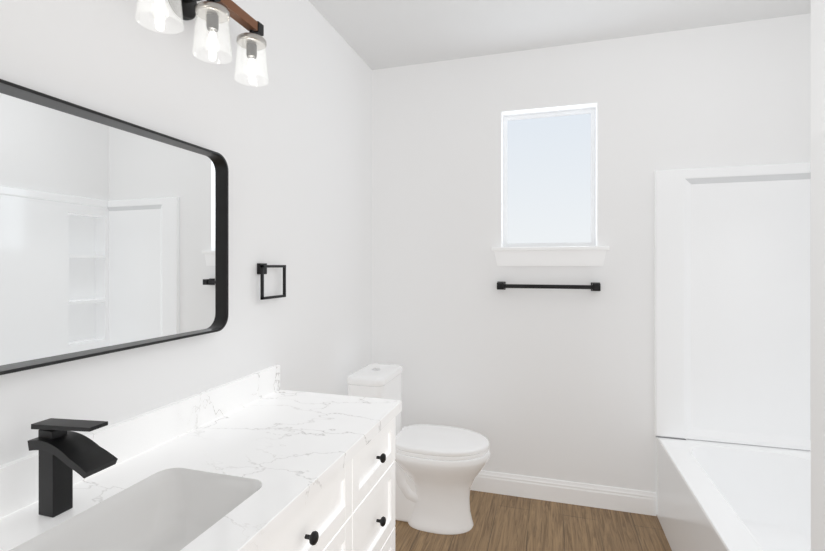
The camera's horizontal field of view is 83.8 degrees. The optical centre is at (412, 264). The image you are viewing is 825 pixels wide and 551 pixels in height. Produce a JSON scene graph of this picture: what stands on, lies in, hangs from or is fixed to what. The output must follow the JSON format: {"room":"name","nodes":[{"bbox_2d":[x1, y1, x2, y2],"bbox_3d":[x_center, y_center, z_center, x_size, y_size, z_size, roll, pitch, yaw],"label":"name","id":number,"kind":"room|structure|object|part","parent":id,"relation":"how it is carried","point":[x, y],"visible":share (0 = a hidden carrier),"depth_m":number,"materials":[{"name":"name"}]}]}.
{"room":"bathroom","nodes":[
{"label":"bathroom","id":0,"kind":"room"},
{"bbox_2d":[0,0,371,465],"bbox_3d":[-0.918,0.051,1.215,0.150,2.740,4.305,0,0,17],"label":"wall","id":1,"kind":"structure","parent":0,"point":[290,142],"depth_m":1.81,"materials":[{"name":"white paint"}]},
{"bbox_2d":[0,79,228,374],"bbox_3d":[-0.864,-0.080,1.040,0.050,0.621,1.280,0,0,17],"label":"mirror","id":2,"kind":"object","parent":1,"relation":"attached to","point":[114,234],"visible":1,"depth_m":1.21,"materials":[{"name":"black mirror"}]},
{"bbox_2d":[0,365,279,516],"bbox_3d":[-0.879,0.492,1.045,0.020,0.107,2.030,0,0,17],"label":"backsplash","id":3,"kind":"structure","parent":1,"relation":"attached to","point":[19,478],"depth_m":1.37,"materials":[{"name":"white stone"}]},
{"bbox_2d":[135,0,268,85],"bbox_3d":[-0.667,-0.793,1.469,0.183,0.257,0.525,0,0,17],"label":"sconce","id":4,"kind":"object","parent":1,"relation":"attached to","point":[213,14],"visible":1,"depth_m":1.49,"materials":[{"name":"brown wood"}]},
{"bbox_2d":[257,263,285,299],"bbox_3d":[-0.600,0.068,1.962,0.030,0.149,0.175,0,0,17],"label":"towel ring","id":5,"kind":"object","parent":1,"relation":"attached to","point":[262,269],"visible":1,"depth_m":1.91,"materials":[{"name":"black metal"}]},
{"bbox_2d":[395,490,671,550],"bbox_3d":[0.337,1.471,0.841,2.770,0.100,4.305,0,0,17],"label":"floor","id":6,"kind":"structure","parent":0,"point":[501,522],"depth_m":2.46,"materials":[{"name":"brown wood"}]},
{"bbox_2d":[252,409,401,550],"bbox_3d":[-0.605,1.003,0.966,0.589,0.834,2.016,0,0,17],"label":"bathroom vanity","id":7,"kind":"object","parent":6,"relation":"on","point":[353,510],"depth_m":1.45,"materials":[{"name":"white wood"}]},
{"bbox_2d":[0,389,401,550],"bbox_3d":[-0.610,0.566,0.965,0.581,0.040,2.030,0,0,17],"label":"countertop","id":8,"kind":"structure","parent":7,"relation":"on","point":[308,436],"depth_m":1.36,"materials":[{"name":"white stone"}]},
{"bbox_2d":[28,418,117,517],"bbox_3d":[-0.746,0.443,1.005,0.180,0.204,0.072,0,0,17],"label":"faucet","id":9,"kind":"object","parent":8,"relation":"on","point":[63,448],"visible":1,"depth_m":1.00,"materials":[{"name":"black metal"}]},
{"bbox_2d":[0,457,291,550],"bbox_3d":[-0.585,0.625,0.957,0.374,0.158,0.580,0,0,17],"label":"sink","id":10,"kind":"object","parent":8,"relation":"in","point":[173,504],"depth_m":1.14,"materials":[{"name":"white ceramic"}]},
{"bbox_2d":[347,363,489,534],"bbox_3d":[0.049,1.010,2.578,0.765,0.821,0.396,0,0,17],"label":"toilet","id":11,"kind":"object","parent":6,"relation":"on","point":[438,468],"visible":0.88,"depth_m":2.46,"materials":[{"name":"white ceramic"}]},
{"bbox_3d":[-0.210,0.810,2.656,0.224,0.411,0.396,0,0,17],"label":"tank","id":12,"kind":"part","parent":11,"relation":"part of","materials":[{"name":"white ceramic"}]},
{"bbox_3d":[0.164,0.974,2.544,0.519,0.057,0.382,0,0,17],"label":"seat","id":13,"kind":"part","parent":11,"relation":"part of","materials":[{"name":"white plastic"}]},
{"bbox_2d":[654,162,810,550],"bbox_3d":[1.572,0.443,1.795,0.850,1.955,1.468,0,0,17],"label":"bathtub","id":14,"kind":"object","parent":6,"relation":"on","point":[732,326],"visible":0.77,"depth_m":2.46,"materials":[{"name":"white plastic"}]},
{"bbox_2d":[309,0,810,69],"bbox_3d":[0.337,-1.369,0.841,2.770,0.100,4.305,0,0,17],"label":"ceiling","id":15,"kind":"structure","parent":0,"point":[378,34],"depth_m":2.49,"materials":[{"name":"white paint"}]},
{"bbox_2d":[372,13,810,514],"bbox_3d":[0.931,0.051,2.832,2.470,2.740,0.150,0,0,17],"label":"wall","id":16,"kind":"structure","parent":0,"point":[555,384],"depth_m":2.78,"materials":[{"name":"white paint"}]},
{"bbox_2d":[497,282,600,290],"bbox_3d":[0.804,0.128,2.749,0.595,0.050,0.079,0,0,17],"label":"towel bar","id":17,"kind":"object","parent":16,"relation":"attached to","point":[593,286],"visible":1,"depth_m":2.71,"materials":[{"name":"black metal"}]},
{"bbox_2d":[503,109,595,246],"bbox_3d":[0.853,-0.532,2.895,0.557,0.845,0.044,0,0,17],"label":"window","id":18,"kind":"structure","parent":16,"relation":"in","point":[549,179],"depth_m":2.88,"materials":[{"name":"glass"}]},
{"bbox_2d":[501,102,597,246],"bbox_3d":[0.833,-0.533,2.829,0.562,0.848,0.090,0,0,17],"label":"window frame","id":19,"kind":"object","parent":16,"relation":"attached to","point":[551,109],"visible":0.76,"depth_m":2.82,"materials":[{"name":"white paint"}]},
{"bbox_2d":[494,250,605,265],"bbox_3d":[0.821,-0.041,2.777,0.646,0.093,0.018,0,0,17],"label":"apron","id":20,"kind":"object","parent":16,"relation":"attached to","point":[558,258],"visible":1,"depth_m":2.76,"materials":[{"name":"white paint"}]},
{"bbox_2d":[492,246,608,250],"bbox_3d":[0.831,-0.098,2.813,0.676,0.022,0.125,0,0,17],"label":"window sill","id":21,"kind":"structure","parent":16,"relation":"attached to","point":[548,248],"depth_m":2.76,"materials":[{"name":"white paint"}]},
{"bbox_2d":[470,470,655,515],"bbox_3d":[0.553,1.358,2.858,1.731,0.126,0.016,0,0,17],"label":"baseboard","id":22,"kind":"structure","parent":16,"relation":"attached to","point":[609,498],"depth_m":2.74,"materials":[{"name":"white paint"}]},
{"bbox_2d":[811,0,824,550],"bbox_3d":[1.333,0.051,1.033,0.672,2.740,0.122,0,0,17],"label":"wall","id":23,"kind":"structure","parent":0,"point":[817,275],"depth_m":1.16,"materials":[{"name":"white paint"}]}
]}

